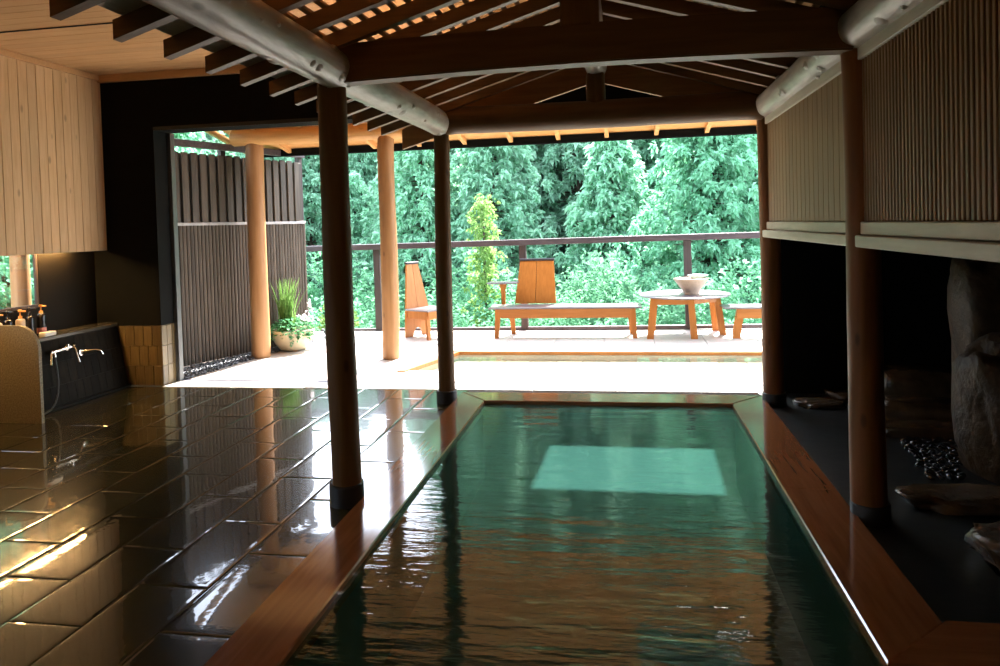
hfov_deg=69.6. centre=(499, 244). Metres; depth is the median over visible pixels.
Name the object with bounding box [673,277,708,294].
bowl
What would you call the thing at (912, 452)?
pebble
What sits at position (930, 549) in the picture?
floor
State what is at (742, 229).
cedar tree
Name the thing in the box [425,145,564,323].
cedar tree
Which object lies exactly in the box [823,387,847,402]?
rock
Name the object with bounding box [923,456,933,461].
pebble
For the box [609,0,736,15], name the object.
rafter
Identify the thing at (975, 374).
boulder
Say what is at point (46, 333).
soap box
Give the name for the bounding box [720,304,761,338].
bench
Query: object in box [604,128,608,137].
rafter
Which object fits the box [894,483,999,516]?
rock
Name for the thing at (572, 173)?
cedar tree
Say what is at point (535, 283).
bench
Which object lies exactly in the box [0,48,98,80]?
trim
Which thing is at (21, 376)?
divider
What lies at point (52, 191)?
wall
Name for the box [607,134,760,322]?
broad tree
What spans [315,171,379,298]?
cedar tree
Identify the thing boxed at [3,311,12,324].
pump bottle
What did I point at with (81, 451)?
floor
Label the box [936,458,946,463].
pebble
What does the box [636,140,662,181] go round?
cedar tree
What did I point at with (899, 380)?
rock
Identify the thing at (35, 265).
window
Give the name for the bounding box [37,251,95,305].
wall panel
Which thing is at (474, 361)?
basin
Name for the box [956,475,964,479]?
pebble
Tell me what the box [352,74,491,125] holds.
rafter
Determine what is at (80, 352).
spout
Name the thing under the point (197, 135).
broad tree
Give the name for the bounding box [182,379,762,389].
trim
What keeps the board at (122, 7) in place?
on the rafter
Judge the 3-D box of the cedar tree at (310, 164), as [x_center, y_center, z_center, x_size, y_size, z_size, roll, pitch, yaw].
[-5.641,1.770,21.436,4.607,10.304,4.808,-3,2,-36]
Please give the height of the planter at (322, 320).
0.572 m
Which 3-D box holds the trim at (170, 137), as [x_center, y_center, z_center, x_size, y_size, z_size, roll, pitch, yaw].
[-3.325,0.131,7.372,0.045,2.535,0.070,-1,2,10]
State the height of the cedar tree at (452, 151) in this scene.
11.209 m
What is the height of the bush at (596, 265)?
4.482 m
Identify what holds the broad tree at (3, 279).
on the hillside
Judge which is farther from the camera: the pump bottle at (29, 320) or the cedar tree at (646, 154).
the cedar tree at (646, 154)
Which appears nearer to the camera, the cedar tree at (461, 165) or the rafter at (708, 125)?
the rafter at (708, 125)
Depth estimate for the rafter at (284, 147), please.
9.20 m
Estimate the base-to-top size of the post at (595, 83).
0.265 m
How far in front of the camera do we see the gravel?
8.15 m
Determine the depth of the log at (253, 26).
3.22 m
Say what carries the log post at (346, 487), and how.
on the floor at (81, 451)
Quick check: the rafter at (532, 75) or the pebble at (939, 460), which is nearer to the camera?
the pebble at (939, 460)
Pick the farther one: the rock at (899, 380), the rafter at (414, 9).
the rock at (899, 380)
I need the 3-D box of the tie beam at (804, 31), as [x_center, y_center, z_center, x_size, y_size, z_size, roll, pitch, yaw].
[0.402,-1.006,3.675,2.590,0.222,0.120,-1,2,10]
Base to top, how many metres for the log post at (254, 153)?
2.562 m
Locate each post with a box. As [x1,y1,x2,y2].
[9,255,31,307]
[245,143,270,358]
[317,83,363,508]
[377,135,399,359]
[433,134,456,403]
[559,0,598,26]
[586,72,605,101]
[756,117,786,406]
[840,48,891,527]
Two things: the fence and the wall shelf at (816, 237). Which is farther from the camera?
the fence
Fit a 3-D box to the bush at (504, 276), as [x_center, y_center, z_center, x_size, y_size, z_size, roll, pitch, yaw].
[-0.491,2.777,17.042,5.534,5.720,5.409,-2,2,-12]
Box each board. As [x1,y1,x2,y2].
[98,0,354,102]
[605,65,738,95]
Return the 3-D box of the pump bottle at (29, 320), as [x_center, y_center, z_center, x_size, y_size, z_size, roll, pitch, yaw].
[-4.111,0.679,6.311,0.089,0.265,0.068,-1,2,10]
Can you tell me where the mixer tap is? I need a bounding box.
[44,342,80,414]
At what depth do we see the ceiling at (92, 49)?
5.84 m
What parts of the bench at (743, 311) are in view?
leg, seat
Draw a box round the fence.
[174,138,307,366]
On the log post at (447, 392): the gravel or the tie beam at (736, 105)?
the tie beam at (736, 105)
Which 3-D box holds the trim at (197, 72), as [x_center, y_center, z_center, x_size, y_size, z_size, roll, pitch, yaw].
[-2.263,-1.685,6.857,3.510,0.070,0.049,-1,2,10]
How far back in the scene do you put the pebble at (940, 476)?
4.05 m
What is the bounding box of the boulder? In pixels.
[951,332,999,485]
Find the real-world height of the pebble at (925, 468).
0.036 m
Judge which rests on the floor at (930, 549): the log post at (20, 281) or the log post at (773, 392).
the log post at (773, 392)
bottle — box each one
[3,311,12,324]
[15,310,25,325]
[25,307,34,332]
[36,305,46,335]
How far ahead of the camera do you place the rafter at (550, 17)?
4.53 m
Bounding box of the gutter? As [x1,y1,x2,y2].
[264,126,756,157]
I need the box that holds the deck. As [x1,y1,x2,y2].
[188,328,762,383]
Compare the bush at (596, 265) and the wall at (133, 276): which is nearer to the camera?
the wall at (133, 276)
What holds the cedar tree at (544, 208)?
on the hillside
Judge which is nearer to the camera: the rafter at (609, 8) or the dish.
the rafter at (609, 8)
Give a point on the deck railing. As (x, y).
(686, 238)
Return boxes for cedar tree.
[174,131,235,155]
[218,132,240,156]
[235,152,288,161]
[285,155,367,318]
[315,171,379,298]
[348,152,377,236]
[352,156,451,311]
[363,150,479,322]
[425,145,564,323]
[435,149,472,294]
[452,165,564,290]
[495,144,569,297]
[504,141,654,279]
[507,140,646,286]
[554,140,665,322]
[631,139,684,265]
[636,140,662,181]
[652,147,685,248]
[660,135,760,303]
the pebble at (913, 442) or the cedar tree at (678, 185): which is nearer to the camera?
the pebble at (913, 442)
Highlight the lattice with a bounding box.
[283,0,820,83]
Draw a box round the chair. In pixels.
[404,261,453,340]
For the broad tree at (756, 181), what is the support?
on the hillside
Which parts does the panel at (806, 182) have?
rail, rail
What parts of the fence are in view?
fence post, rail, cap rail, fence post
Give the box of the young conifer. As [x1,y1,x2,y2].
[460,193,509,326]
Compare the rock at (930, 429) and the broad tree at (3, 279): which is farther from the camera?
the broad tree at (3, 279)
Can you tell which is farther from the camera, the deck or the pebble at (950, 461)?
the deck
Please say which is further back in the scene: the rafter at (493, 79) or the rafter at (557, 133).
the rafter at (557, 133)
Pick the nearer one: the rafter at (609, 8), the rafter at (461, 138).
the rafter at (609, 8)
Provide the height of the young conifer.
5.785 m
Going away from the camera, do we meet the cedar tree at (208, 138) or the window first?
the window
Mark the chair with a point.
(418, 313)
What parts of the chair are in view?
leg panel, seat, leg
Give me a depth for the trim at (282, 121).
6.94 m
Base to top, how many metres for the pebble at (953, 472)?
0.035 m
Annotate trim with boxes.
[0,22,111,32]
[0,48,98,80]
[97,65,245,82]
[153,116,351,130]
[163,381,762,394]
[166,133,183,380]
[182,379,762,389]
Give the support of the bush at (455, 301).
on the hillside
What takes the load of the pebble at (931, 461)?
on the floor at (930, 549)
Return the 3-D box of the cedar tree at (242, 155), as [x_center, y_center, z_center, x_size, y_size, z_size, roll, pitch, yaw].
[-9.885,-0.339,30.830,5.097,12.880,5.425,-2,2,2]
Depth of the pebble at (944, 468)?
4.16 m
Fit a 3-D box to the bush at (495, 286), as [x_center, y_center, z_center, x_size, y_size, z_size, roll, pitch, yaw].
[0.280,2.650,14.643,3.765,3.959,3.835,-1,2,9]
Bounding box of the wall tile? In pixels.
[117,323,176,385]
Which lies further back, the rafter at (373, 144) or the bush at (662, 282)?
the bush at (662, 282)
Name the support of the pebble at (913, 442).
on the floor at (930, 549)
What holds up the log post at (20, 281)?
on the ground
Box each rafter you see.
[49,0,106,20]
[112,4,178,42]
[163,0,315,59]
[205,0,394,74]
[206,131,244,153]
[240,0,461,86]
[250,129,290,152]
[269,0,519,96]
[294,0,559,105]
[316,6,559,112]
[347,22,559,116]
[348,123,376,148]
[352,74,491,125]
[367,71,529,130]
[381,69,562,135]
[402,67,586,149]
[456,135,466,144]
[505,132,512,141]
[554,131,559,139]
[601,0,799,57]
[602,15,797,68]
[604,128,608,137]
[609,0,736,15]
[628,63,766,93]
[654,125,659,134]
[662,61,774,86]
[693,0,814,11]
[699,59,786,77]
[705,122,712,132]
[797,0,857,10]
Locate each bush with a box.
[306,251,404,327]
[308,288,375,328]
[314,308,372,328]
[359,282,478,327]
[400,247,566,327]
[417,303,490,327]
[453,279,568,326]
[501,291,601,326]
[529,250,670,325]
[537,251,657,325]
[596,284,684,325]
[637,273,739,324]
[668,256,761,324]
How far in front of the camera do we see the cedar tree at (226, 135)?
41.94 m
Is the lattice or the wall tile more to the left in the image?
the wall tile
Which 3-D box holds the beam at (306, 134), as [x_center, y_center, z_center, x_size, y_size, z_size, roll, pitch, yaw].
[0.643,-1.360,7.917,7.760,0.207,0.215,-1,2,10]
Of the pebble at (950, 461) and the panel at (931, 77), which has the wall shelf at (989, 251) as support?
the panel at (931, 77)
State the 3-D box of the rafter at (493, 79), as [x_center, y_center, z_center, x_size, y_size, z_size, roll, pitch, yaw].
[-0.175,-1.247,5.619,1.805,0.620,0.050,-1,2,10]
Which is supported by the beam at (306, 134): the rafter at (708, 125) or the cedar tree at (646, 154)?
the rafter at (708, 125)
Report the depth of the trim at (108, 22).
5.46 m
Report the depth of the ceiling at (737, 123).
8.69 m
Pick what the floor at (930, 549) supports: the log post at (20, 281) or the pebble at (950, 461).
the pebble at (950, 461)
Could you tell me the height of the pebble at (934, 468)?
0.031 m
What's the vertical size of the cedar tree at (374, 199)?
11.516 m
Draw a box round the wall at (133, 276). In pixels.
[94,74,951,393]
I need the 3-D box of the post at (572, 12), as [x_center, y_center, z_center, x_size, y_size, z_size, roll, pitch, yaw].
[0.405,-1.216,3.668,0.194,0.230,0.140,-1,2,10]
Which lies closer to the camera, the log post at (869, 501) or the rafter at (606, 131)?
the log post at (869, 501)
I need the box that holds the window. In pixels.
[0,254,38,312]
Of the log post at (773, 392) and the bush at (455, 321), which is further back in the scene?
the bush at (455, 321)
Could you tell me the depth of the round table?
9.18 m
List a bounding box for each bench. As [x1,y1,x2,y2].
[487,258,641,338]
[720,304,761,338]
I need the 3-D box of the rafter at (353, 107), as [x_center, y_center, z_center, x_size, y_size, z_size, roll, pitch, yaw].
[-0.284,-1.227,4.982,1.805,0.620,0.050,-1,2,10]
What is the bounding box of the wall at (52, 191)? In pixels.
[0,55,106,255]
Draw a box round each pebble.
[908,450,916,454]
[910,440,918,445]
[913,454,920,458]
[915,461,925,466]
[922,453,931,456]
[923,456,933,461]
[924,467,932,472]
[926,475,934,479]
[928,449,936,454]
[928,459,936,464]
[929,466,938,471]
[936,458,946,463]
[936,473,945,479]
[937,446,945,450]
[938,451,946,456]
[940,466,949,471]
[945,469,956,475]
[946,473,954,479]
[948,459,955,464]
[949,451,958,456]
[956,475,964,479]
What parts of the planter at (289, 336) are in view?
pot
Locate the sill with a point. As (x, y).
(79, 313)
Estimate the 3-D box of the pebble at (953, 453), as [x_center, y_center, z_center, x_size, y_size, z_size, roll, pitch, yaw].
[2.803,1.288,4.444,0.059,0.034,0.044,-1,2,34]
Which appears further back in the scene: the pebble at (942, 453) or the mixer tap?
the mixer tap
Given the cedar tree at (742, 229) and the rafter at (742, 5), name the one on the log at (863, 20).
the rafter at (742, 5)
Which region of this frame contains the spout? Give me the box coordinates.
[78,348,103,354]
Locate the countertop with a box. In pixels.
[36,323,117,341]
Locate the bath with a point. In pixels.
(517, 529)
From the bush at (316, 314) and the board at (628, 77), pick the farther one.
the bush at (316, 314)
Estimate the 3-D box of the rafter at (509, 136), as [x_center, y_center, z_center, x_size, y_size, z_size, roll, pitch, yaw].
[-0.046,-1.471,7.833,0.048,0.482,2.090,-1,2,10]
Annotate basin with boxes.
[397,350,761,374]
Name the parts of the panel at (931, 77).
rail, rail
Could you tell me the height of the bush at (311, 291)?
5.866 m
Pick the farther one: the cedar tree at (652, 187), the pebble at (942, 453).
the cedar tree at (652, 187)
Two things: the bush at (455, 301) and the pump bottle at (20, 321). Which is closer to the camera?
the pump bottle at (20, 321)
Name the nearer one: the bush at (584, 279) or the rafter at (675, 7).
the rafter at (675, 7)
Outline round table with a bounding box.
[639,289,730,338]
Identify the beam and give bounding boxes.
[229,120,735,146]
[339,7,853,85]
[445,91,763,134]
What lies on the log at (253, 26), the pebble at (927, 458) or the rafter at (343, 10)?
the rafter at (343, 10)
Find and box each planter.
[269,278,320,350]
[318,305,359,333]
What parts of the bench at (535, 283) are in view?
leg, armrest, leg, seat, leg, leg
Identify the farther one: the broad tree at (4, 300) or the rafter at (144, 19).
the broad tree at (4, 300)
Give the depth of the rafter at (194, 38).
3.18 m
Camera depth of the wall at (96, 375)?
6.70 m
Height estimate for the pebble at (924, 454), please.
0.030 m
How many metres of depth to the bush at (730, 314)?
12.14 m
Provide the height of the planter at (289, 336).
0.904 m
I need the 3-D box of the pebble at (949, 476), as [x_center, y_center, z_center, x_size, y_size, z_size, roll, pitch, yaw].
[2.540,1.306,4.056,0.043,0.034,0.056,-2,2,4]
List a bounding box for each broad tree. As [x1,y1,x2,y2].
[0,254,34,308]
[0,255,34,308]
[172,132,216,155]
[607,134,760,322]
[652,136,760,301]
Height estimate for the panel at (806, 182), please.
0.922 m
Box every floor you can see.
[0,386,468,665]
[758,393,999,623]
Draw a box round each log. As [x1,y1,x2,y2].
[142,0,448,135]
[584,0,606,73]
[756,0,922,116]
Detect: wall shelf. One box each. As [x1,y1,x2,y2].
[762,230,845,245]
[855,235,999,262]
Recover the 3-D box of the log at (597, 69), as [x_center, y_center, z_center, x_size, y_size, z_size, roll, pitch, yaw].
[0.112,-1.343,1.984,0.200,0.200,8.068,-1,2,10]
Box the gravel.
[184,339,313,378]
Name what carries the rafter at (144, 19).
on the log at (253, 26)
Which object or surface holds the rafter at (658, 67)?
on the log at (863, 20)
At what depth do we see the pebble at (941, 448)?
4.54 m
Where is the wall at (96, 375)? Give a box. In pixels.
[36,323,130,413]
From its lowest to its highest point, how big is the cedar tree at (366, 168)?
11.279 m
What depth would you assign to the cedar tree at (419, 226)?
21.43 m
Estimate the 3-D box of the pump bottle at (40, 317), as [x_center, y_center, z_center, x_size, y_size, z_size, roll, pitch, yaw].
[-4.093,0.671,6.430,0.080,0.275,0.080,-3,2,-35]
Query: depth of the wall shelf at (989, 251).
2.55 m
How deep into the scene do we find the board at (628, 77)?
5.87 m
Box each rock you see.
[792,397,846,408]
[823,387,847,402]
[884,364,951,397]
[885,396,951,420]
[885,419,953,439]
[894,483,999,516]
[947,258,999,363]
[964,521,999,575]
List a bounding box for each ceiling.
[0,0,812,74]
[223,120,756,149]
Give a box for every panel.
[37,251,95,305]
[765,61,844,232]
[857,0,999,241]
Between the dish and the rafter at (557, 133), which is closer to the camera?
the rafter at (557, 133)
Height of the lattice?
0.428 m
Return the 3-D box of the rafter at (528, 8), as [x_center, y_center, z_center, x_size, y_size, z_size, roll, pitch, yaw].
[-0.394,-1.207,4.345,1.805,0.620,0.050,-1,2,10]
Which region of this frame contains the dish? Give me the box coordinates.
[687,274,707,278]
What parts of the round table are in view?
leg, leg, leg, leg, leg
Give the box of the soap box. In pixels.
[39,331,55,336]
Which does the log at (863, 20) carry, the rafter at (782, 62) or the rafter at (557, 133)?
the rafter at (782, 62)
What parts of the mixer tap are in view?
handle, spout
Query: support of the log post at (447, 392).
on the floor at (81, 451)
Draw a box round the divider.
[0,325,44,423]
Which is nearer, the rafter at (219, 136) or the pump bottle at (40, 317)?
the pump bottle at (40, 317)
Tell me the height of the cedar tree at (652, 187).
13.287 m
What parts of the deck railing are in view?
railing post, railing post, rail, rail, railing post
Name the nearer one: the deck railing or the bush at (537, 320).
the deck railing
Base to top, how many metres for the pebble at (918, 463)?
0.037 m
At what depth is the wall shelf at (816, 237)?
4.30 m
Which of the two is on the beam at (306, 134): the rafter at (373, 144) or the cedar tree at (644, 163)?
the rafter at (373, 144)
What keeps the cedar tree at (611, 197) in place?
on the hillside
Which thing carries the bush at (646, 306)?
on the hillside
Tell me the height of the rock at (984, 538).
0.147 m
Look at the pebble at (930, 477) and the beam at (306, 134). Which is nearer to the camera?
the pebble at (930, 477)
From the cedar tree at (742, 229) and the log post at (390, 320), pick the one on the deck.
the log post at (390, 320)
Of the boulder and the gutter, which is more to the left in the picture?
the gutter
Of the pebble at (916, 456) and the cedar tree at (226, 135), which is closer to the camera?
the pebble at (916, 456)
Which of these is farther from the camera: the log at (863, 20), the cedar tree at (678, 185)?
the cedar tree at (678, 185)
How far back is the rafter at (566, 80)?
6.04 m
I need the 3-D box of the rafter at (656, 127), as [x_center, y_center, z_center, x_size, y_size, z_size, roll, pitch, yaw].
[1.765,-1.428,8.036,0.048,0.280,1.080,-1,2,10]
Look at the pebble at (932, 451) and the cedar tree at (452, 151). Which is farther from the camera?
the cedar tree at (452, 151)
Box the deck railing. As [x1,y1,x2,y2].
[306,232,761,330]
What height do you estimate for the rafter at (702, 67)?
0.566 m
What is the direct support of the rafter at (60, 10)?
on the log at (253, 26)
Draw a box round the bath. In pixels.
[204,392,999,665]
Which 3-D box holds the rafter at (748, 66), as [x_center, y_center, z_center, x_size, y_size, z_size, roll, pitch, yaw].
[1.459,-1.305,5.008,1.625,0.566,0.050,-1,2,10]
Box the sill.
[0,299,96,333]
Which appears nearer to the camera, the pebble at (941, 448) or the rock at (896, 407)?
the pebble at (941, 448)
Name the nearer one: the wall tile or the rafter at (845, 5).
the rafter at (845, 5)
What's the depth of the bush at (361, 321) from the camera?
13.59 m

